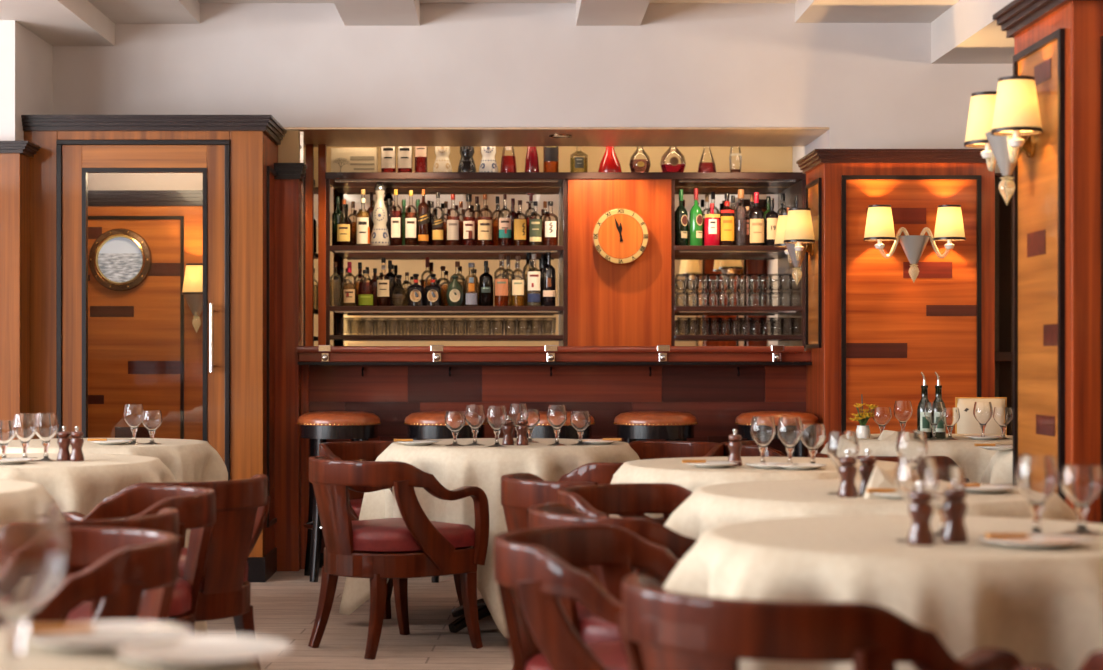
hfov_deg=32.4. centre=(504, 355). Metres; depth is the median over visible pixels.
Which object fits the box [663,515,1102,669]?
tablecloth
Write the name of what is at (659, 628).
armchair
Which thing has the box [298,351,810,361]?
countertop
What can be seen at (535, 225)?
liquor bottle
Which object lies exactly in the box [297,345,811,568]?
bar counter
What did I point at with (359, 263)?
liquor bottle
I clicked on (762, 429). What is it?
goblet
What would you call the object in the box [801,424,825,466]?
goblet
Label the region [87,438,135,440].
table knife
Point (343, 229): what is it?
liquor bottle
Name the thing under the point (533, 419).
goblet
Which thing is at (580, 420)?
goblet
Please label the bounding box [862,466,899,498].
napkin
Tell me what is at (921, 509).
pepper mill
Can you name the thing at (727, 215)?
liquor bottle
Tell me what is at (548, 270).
liquor bottle
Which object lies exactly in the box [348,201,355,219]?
liquor bottle
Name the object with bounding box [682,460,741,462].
table knife
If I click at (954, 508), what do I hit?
pepper mill
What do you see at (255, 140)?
door frame
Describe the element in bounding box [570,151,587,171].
liquor bottle
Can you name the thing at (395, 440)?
table knife
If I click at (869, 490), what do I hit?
table knife
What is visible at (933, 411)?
goblet
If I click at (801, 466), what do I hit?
plate
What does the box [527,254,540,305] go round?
liquor bottle
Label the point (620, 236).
wall clock
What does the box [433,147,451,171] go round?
decanter
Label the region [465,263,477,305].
liquor bottle
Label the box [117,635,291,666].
plate
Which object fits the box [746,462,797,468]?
plate
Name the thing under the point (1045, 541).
plate
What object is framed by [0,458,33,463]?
plate
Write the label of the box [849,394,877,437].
flower vase
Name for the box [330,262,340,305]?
liquor bottle
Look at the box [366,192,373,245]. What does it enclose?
liquor bottle
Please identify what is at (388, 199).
liquor bottle
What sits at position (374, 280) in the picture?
liquor bottle
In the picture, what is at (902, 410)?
goblet
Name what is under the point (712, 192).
liquor bottle
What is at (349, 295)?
liquor bottle
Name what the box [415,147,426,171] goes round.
liquor bottle
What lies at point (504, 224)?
liquor bottle
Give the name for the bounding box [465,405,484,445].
goblet
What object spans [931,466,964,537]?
goblet
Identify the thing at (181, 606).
cushion
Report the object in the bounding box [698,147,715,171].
liquor bottle
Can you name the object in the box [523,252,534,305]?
liquor bottle
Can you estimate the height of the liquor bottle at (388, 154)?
0.290 m
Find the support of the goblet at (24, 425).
on the tablecloth at (80, 486)
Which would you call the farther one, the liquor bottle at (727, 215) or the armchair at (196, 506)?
the liquor bottle at (727, 215)
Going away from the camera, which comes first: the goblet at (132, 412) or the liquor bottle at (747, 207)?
the goblet at (132, 412)
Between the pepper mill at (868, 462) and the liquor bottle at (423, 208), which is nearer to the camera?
the pepper mill at (868, 462)
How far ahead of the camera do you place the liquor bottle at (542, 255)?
10.62 m
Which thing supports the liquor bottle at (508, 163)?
on the shelving
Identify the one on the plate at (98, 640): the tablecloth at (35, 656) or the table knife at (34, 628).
the table knife at (34, 628)
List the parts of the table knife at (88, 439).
handle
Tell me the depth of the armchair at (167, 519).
4.49 m
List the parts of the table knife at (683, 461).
handle, blade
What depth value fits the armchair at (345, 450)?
8.37 m
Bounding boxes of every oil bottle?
[917,372,931,438]
[933,372,945,438]
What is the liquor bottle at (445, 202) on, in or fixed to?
on the shelving
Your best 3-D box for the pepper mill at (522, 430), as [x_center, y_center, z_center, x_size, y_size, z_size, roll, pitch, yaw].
[0.069,0.294,7.500,0.048,0.119,0.048,0,0,0]
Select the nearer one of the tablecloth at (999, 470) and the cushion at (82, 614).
the cushion at (82, 614)
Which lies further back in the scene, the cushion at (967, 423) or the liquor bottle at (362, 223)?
the liquor bottle at (362, 223)
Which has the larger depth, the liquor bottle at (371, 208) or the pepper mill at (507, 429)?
the liquor bottle at (371, 208)
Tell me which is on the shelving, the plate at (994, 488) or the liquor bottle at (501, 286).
the liquor bottle at (501, 286)
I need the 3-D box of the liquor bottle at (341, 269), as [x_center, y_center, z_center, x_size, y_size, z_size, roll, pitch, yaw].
[-0.913,-0.383,10.640,0.060,0.216,0.060,0,0,0]
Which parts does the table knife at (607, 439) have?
handle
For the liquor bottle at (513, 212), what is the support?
on the shelving
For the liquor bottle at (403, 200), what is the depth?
10.61 m
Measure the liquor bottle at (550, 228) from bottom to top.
0.250 m
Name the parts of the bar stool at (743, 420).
seat, leg, leg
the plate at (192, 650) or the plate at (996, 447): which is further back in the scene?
the plate at (996, 447)
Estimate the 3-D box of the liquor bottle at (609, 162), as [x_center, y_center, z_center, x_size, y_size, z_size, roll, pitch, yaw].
[0.589,-1.104,10.650,0.144,0.190,0.144,0,0,0]
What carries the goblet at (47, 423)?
on the tablecloth at (80, 486)
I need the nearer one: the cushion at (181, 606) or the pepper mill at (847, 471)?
the pepper mill at (847, 471)
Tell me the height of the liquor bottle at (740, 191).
0.316 m
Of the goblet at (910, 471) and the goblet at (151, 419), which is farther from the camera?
the goblet at (151, 419)
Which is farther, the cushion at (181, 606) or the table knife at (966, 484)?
the cushion at (181, 606)
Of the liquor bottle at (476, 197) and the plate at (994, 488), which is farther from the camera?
the liquor bottle at (476, 197)
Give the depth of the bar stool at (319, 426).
9.18 m
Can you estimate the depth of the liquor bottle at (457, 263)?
10.65 m
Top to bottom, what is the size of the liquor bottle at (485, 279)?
0.252 m
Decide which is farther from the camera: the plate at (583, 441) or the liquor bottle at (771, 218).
the liquor bottle at (771, 218)
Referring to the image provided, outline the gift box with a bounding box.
[331,148,377,171]
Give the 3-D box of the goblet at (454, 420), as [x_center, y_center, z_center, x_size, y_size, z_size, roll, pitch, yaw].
[-0.196,0.285,7.450,0.081,0.136,0.081,0,0,19]
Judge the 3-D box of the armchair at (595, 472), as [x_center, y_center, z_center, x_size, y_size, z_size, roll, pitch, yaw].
[0.432,0.737,7.005,0.586,0.718,0.568,0,0,-38]
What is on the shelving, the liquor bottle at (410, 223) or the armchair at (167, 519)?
the liquor bottle at (410, 223)
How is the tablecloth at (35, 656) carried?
on the round table
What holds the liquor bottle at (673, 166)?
on the shelving
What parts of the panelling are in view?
panel, trim, cornice, panel trim, inlaid panel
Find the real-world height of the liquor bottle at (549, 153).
0.260 m
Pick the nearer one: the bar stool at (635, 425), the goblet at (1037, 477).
the goblet at (1037, 477)
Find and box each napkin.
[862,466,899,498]
[877,430,898,440]
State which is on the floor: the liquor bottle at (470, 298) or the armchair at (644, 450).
the armchair at (644, 450)
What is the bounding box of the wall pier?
[0,20,52,140]
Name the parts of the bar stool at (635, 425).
leg, seat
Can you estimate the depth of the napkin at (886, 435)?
7.92 m
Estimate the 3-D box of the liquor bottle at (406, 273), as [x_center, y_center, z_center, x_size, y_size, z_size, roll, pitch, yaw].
[-0.549,-0.372,10.640,0.068,0.193,0.068,0,0,0]
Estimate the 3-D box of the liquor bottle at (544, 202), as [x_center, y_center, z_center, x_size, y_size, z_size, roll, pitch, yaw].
[0.224,-0.737,10.640,0.066,0.258,0.066,0,0,0]
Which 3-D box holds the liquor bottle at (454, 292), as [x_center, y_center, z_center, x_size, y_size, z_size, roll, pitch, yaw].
[-0.277,-0.360,10.524,0.102,0.170,0.104,0,0,0]
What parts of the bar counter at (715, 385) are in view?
post, arm rail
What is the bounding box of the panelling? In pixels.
[796,149,996,456]
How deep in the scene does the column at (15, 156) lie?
8.95 m
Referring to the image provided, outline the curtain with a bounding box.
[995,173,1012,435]
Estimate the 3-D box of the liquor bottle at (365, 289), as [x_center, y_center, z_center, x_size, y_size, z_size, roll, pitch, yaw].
[-0.771,-0.376,10.534,0.088,0.202,0.090,0,0,0]
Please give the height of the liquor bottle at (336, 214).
0.286 m
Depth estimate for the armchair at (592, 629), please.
4.51 m
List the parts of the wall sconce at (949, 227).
lamp shade, shade trim, shade trim, arm, arm, lamp shade, shade trim, shade trim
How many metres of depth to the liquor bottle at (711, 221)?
10.50 m
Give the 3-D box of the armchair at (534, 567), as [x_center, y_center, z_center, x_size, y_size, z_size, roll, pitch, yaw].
[0.262,0.737,3.977,0.568,0.718,0.586,0,0,21]
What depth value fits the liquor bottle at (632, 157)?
10.68 m
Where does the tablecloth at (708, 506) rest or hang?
on the round table
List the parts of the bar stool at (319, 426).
leg, leg, seat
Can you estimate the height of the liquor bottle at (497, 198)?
0.286 m
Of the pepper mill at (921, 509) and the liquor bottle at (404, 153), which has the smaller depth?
the pepper mill at (921, 509)
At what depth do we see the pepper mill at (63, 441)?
6.36 m
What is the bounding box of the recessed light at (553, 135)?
[549,134,571,137]
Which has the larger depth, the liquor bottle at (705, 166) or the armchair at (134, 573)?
the liquor bottle at (705, 166)
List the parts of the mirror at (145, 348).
panel trim, cornice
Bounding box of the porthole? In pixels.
[89,228,151,290]
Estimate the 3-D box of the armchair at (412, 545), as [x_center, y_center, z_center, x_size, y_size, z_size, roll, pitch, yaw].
[-0.445,0.737,7.098,0.568,0.718,0.586,0,0,-40]
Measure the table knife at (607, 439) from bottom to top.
0.010 m
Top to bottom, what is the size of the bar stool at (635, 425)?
0.820 m
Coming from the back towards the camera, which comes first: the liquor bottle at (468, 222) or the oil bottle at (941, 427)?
the liquor bottle at (468, 222)
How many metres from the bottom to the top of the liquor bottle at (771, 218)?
0.266 m
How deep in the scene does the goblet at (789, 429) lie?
5.97 m
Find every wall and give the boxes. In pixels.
[53,3,1012,172]
[274,130,317,570]
[326,147,792,186]
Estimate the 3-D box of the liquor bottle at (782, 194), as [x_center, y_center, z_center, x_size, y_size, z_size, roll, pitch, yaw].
[1.557,-0.759,10.639,0.072,0.302,0.074,0,0,0]
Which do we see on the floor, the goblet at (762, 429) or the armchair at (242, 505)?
the armchair at (242, 505)
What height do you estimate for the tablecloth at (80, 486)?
0.708 m
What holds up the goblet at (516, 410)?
on the tablecloth at (483, 467)
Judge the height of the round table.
0.728 m
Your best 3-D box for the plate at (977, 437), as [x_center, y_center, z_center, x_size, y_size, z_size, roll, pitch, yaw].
[2.021,0.344,8.000,0.164,0.013,0.164,0,0,0]
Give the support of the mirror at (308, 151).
attached to the wall at (296, 180)
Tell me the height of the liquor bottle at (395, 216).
0.316 m
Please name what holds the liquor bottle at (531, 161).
on the shelving
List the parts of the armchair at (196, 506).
seat rail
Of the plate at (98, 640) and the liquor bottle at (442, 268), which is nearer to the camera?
the plate at (98, 640)
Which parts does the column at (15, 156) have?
cornice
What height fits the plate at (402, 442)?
0.013 m
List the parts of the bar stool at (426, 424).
leg, seat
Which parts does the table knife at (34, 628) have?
handle, blade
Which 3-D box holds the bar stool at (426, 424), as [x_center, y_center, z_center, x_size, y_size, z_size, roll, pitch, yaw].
[-0.290,0.682,9.330,0.414,0.820,0.414,0,0,-32]
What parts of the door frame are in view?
cornice, baseboard, trim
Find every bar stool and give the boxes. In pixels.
[297,411,380,581]
[404,411,487,582]
[513,411,594,438]
[613,411,697,442]
[735,411,819,456]
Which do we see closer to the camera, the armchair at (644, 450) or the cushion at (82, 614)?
the cushion at (82, 614)
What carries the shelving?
on the floor
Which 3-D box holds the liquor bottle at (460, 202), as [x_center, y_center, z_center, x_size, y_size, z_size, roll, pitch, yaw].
[-0.246,-0.737,10.640,0.066,0.258,0.066,0,0,0]
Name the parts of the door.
handle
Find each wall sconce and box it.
[182,263,202,332]
[774,208,814,284]
[863,204,965,282]
[964,76,1042,204]
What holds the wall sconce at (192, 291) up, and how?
attached to the mirror at (145, 348)
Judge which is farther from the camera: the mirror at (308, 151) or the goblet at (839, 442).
the mirror at (308, 151)
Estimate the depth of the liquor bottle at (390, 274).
10.62 m
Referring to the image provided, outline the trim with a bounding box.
[283,127,828,146]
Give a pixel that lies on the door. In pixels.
(75, 159)
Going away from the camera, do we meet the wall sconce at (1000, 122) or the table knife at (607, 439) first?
the wall sconce at (1000, 122)
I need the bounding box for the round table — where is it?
[448,598,490,632]
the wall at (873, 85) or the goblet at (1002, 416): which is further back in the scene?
the wall at (873, 85)
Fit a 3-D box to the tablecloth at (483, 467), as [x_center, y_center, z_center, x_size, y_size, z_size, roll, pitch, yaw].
[0.024,0.698,7.693,1.081,0.693,1.098,0,0,40]
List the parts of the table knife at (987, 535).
handle, blade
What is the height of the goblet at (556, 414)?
0.160 m
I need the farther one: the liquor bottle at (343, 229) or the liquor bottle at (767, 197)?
the liquor bottle at (767, 197)
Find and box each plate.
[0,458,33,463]
[26,621,192,650]
[91,440,131,444]
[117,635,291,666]
[397,441,438,444]
[578,440,617,443]
[686,462,737,467]
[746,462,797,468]
[773,463,826,469]
[873,493,902,498]
[965,435,1004,439]
[965,485,1017,492]
[977,445,1012,449]
[980,533,1090,547]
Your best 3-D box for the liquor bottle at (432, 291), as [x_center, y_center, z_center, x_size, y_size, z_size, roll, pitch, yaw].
[-0.399,-0.366,10.524,0.094,0.182,0.096,0,0,0]
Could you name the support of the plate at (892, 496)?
on the tablecloth at (708, 506)
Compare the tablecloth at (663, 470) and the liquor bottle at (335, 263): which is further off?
the liquor bottle at (335, 263)
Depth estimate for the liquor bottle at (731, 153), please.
10.66 m
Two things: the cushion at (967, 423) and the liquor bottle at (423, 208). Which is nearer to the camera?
the cushion at (967, 423)
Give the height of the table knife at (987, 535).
0.010 m
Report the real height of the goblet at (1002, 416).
0.136 m
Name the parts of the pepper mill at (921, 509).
knob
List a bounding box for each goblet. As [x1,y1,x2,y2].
[0,420,15,457]
[0,500,66,669]
[13,414,36,461]
[36,413,57,460]
[124,404,143,443]
[142,410,161,444]
[445,411,464,445]
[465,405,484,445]
[487,406,506,446]
[509,403,527,442]
[525,409,539,442]
[547,405,566,445]
[570,411,590,444]
[750,416,775,466]
[777,417,802,462]
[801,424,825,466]
[827,431,858,494]
[872,407,891,438]
[893,401,912,430]
[895,457,938,541]
[896,431,927,456]
[924,402,943,439]
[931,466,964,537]
[941,407,959,439]
[973,402,992,439]
[993,407,1012,438]
[1016,454,1058,533]
[1061,464,1102,534]
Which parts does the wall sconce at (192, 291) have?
lamp shade, shade trim, shade trim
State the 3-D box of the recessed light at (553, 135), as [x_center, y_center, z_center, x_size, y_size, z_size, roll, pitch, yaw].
[0.292,-1.160,10.020,0.120,0.006,0.120,0,0,0]
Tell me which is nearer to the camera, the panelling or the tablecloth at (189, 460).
the tablecloth at (189, 460)
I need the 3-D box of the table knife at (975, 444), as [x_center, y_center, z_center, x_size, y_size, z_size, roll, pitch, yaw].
[1.850,0.332,7.100,0.190,0.010,0.017,0,0,-6]
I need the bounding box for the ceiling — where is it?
[0,0,1013,63]
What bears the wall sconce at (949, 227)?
attached to the panelling
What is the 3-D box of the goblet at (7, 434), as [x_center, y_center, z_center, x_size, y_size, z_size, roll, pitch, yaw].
[-1.688,0.285,6.400,0.081,0.136,0.081,0,0,19]
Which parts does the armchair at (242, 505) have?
seat rail, leg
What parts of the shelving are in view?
post, shelf, shelf, shelf, shelf, panel, shelf, shelf, shelf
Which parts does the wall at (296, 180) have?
cornice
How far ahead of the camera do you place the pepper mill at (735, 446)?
6.08 m
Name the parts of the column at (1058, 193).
cornice, inlaid panel, panel trim, trim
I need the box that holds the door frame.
[21,115,285,581]
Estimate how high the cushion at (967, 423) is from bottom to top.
0.421 m
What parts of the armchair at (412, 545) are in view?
leg, leg, seat rail, leg, leg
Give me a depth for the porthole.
10.29 m
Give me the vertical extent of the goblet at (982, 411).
0.160 m
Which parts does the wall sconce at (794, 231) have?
shade trim, lamp shade, arm, lamp shade, shade trim, shade trim, wall plate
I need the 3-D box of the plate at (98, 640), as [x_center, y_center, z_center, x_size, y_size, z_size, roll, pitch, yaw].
[-0.482,0.344,2.320,0.200,0.013,0.200,0,0,0]
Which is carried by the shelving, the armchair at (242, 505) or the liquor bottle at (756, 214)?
the liquor bottle at (756, 214)
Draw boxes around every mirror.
[88,173,202,439]
[299,131,317,345]
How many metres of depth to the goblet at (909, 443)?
4.87 m
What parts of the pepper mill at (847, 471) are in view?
knob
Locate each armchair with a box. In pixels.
[0,527,178,628]
[63,474,270,669]
[64,508,183,623]
[79,485,215,635]
[308,456,488,659]
[319,441,462,618]
[494,525,679,669]
[501,473,664,669]
[528,503,696,642]
[557,483,692,581]
[559,462,622,483]
[617,574,1022,669]
[628,441,723,459]
[721,440,785,456]
[815,453,969,482]
[1013,650,1102,669]
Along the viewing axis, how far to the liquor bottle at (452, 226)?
10.51 m
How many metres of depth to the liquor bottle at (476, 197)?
10.64 m
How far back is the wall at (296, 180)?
9.62 m
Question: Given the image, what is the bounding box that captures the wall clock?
[592,208,648,264]
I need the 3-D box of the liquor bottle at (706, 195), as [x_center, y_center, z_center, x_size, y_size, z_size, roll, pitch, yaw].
[1.131,-0.756,10.640,0.068,0.297,0.068,0,0,0]
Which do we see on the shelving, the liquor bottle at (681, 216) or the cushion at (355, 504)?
the liquor bottle at (681, 216)
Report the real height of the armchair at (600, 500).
0.718 m
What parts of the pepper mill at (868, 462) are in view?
knob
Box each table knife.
[30,624,188,633]
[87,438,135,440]
[394,439,441,441]
[575,438,621,440]
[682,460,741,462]
[867,488,897,492]
[965,483,1014,486]
[975,444,994,445]
[985,533,1081,538]
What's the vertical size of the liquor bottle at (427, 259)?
0.277 m
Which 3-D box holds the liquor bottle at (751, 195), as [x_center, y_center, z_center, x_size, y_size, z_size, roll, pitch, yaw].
[1.383,-0.756,10.640,0.068,0.297,0.068,0,0,0]
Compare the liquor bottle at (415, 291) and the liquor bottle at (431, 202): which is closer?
the liquor bottle at (415, 291)
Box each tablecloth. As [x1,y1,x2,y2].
[0,438,227,539]
[0,453,208,634]
[0,479,65,520]
[0,628,257,669]
[339,438,639,637]
[609,457,897,517]
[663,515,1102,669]
[664,479,1078,561]
[820,434,1012,482]
[981,450,1012,485]
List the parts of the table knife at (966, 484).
handle, blade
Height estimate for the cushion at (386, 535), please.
0.092 m
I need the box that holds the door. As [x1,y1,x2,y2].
[56,140,229,479]
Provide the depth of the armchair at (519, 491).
5.79 m
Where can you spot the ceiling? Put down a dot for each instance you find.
(962, 31)
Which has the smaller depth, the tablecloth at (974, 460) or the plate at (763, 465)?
the plate at (763, 465)
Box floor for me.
[206,568,512,669]
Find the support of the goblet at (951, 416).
on the tablecloth at (974, 460)
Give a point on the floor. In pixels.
(285, 605)
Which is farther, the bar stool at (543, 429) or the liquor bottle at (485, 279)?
the liquor bottle at (485, 279)
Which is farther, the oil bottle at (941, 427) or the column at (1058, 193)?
the oil bottle at (941, 427)
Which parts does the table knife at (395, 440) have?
handle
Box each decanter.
[370,182,389,245]
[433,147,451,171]
[458,147,475,171]
[479,147,497,171]
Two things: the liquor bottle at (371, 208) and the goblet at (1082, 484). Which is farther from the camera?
the liquor bottle at (371, 208)
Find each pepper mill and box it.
[57,426,70,460]
[70,426,83,461]
[502,415,513,444]
[516,415,528,444]
[728,429,741,465]
[838,450,857,496]
[858,449,876,495]
[908,482,933,545]
[942,480,967,542]
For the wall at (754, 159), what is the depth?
11.00 m
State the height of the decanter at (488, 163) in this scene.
0.330 m
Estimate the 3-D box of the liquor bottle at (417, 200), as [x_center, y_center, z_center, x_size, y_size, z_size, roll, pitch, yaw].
[-0.487,-0.742,10.640,0.066,0.269,0.066,0,0,0]
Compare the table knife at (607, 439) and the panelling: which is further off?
the panelling
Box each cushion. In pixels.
[64,601,91,623]
[85,548,247,589]
[86,578,191,617]
[350,499,362,516]
[352,518,474,552]
[525,642,629,669]
[577,603,620,642]
[955,397,1006,434]
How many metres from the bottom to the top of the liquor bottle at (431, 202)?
0.258 m
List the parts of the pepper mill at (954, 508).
knob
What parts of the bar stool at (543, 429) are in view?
seat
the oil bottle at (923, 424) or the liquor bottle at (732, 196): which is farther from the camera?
the liquor bottle at (732, 196)
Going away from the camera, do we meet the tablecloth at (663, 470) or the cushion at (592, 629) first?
the cushion at (592, 629)
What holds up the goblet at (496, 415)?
on the tablecloth at (483, 467)
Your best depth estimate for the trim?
10.02 m
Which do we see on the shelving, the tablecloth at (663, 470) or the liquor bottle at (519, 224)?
the liquor bottle at (519, 224)
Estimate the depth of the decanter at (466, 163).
10.61 m
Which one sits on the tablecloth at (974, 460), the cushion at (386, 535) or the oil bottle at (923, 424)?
the oil bottle at (923, 424)
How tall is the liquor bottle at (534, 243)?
0.302 m
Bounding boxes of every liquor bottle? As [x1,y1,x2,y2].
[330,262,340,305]
[332,196,343,245]
[336,199,351,245]
[337,268,346,305]
[343,262,355,305]
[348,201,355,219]
[355,262,365,281]
[356,189,369,245]
[358,270,373,305]
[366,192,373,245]
[369,268,380,305]
[377,258,389,305]
[381,147,395,171]
[384,260,395,305]
[386,198,390,239]
[390,189,401,245]
[391,275,406,305]
[398,147,411,171]
[401,272,412,303]
[402,199,409,245]
[405,190,416,245]
[408,274,423,305]
[412,199,419,245]
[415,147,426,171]
[418,189,428,245]
[421,257,432,285]
[425,274,440,305]
[429,201,437,218]
[432,192,443,245]
[436,266,449,305]
[440,201,451,245]
[446,194,459,245]
[446,276,463,305]
[450,261,464,305]
[455,201,465,245]
[463,194,474,245]
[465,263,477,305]
[471,196,482,245]
[477,194,492,245]
[479,261,492,305]
[493,196,503,245]
[494,254,508,305]
[498,194,511,245]
[500,147,516,171]
[502,255,514,305]
[507,198,518,245]
[511,256,524,305]
[513,200,526,245]
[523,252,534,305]
[524,147,539,171]
[525,193,536,245]
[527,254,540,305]
[529,201,541,245]
[537,254,544,305]
[539,201,550,243]
[543,147,558,171]
[543,201,557,245]
[543,252,554,305]
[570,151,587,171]
[598,147,621,171]
[629,147,650,171]
[660,147,685,171]
[675,189,687,245]
[689,188,702,245]
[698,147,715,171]
[702,194,709,212]
[704,203,719,245]
[707,191,718,213]
[719,193,734,245]
[729,147,741,171]
[731,195,738,245]
[735,189,746,245]
[742,206,748,245]
[746,194,753,245]
[749,192,763,245]
[764,196,770,245]
[765,198,777,245]
[777,193,786,213]
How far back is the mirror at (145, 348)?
10.30 m
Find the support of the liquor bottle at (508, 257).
on the shelving
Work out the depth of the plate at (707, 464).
5.96 m
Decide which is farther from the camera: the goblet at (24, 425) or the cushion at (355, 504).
the cushion at (355, 504)
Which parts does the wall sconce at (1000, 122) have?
shade trim, lamp shade, shade trim, arm, arm, shade trim, lamp shade, shade trim, wall plate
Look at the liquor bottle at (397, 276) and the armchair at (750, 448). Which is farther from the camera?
the liquor bottle at (397, 276)
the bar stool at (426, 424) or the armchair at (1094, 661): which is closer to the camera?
the armchair at (1094, 661)
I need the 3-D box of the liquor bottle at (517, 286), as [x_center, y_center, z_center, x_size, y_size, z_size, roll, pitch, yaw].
[0.072,-0.415,10.534,0.074,0.280,0.076,0,0,0]
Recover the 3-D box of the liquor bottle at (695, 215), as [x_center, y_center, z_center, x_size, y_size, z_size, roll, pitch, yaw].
[1.060,-0.768,10.534,0.074,0.322,0.077,0,0,-29]
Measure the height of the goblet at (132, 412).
0.160 m
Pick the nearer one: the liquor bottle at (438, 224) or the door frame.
the door frame
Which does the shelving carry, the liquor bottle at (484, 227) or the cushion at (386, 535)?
the liquor bottle at (484, 227)
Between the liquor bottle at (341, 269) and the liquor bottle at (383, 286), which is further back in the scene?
the liquor bottle at (341, 269)
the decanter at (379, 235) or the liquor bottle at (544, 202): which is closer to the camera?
the decanter at (379, 235)
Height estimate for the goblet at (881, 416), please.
0.136 m
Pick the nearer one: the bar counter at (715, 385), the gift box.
the bar counter at (715, 385)
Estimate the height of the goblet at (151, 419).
0.136 m
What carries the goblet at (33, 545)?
on the tablecloth at (35, 656)
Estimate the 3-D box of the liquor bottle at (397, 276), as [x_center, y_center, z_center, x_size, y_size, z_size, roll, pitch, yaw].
[-0.588,-0.363,10.535,0.090,0.176,0.090,0,0,0]
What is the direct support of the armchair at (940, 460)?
on the floor
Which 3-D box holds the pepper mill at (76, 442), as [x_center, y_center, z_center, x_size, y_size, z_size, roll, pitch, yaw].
[-1.433,0.294,6.360,0.048,0.119,0.048,0,0,0]
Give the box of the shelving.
[318,144,805,350]
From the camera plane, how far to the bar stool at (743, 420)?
9.21 m
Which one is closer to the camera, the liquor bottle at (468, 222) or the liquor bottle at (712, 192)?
the liquor bottle at (468, 222)
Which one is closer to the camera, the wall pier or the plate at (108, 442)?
the plate at (108, 442)
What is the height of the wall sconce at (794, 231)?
0.374 m
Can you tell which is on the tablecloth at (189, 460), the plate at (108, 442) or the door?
the plate at (108, 442)
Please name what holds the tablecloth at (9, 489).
on the round table
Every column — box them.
[0,141,39,439]
[993,0,1102,523]
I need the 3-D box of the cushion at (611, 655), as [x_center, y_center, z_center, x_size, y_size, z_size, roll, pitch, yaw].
[0.275,0.668,3.972,0.468,0.092,0.478,0,0,21]

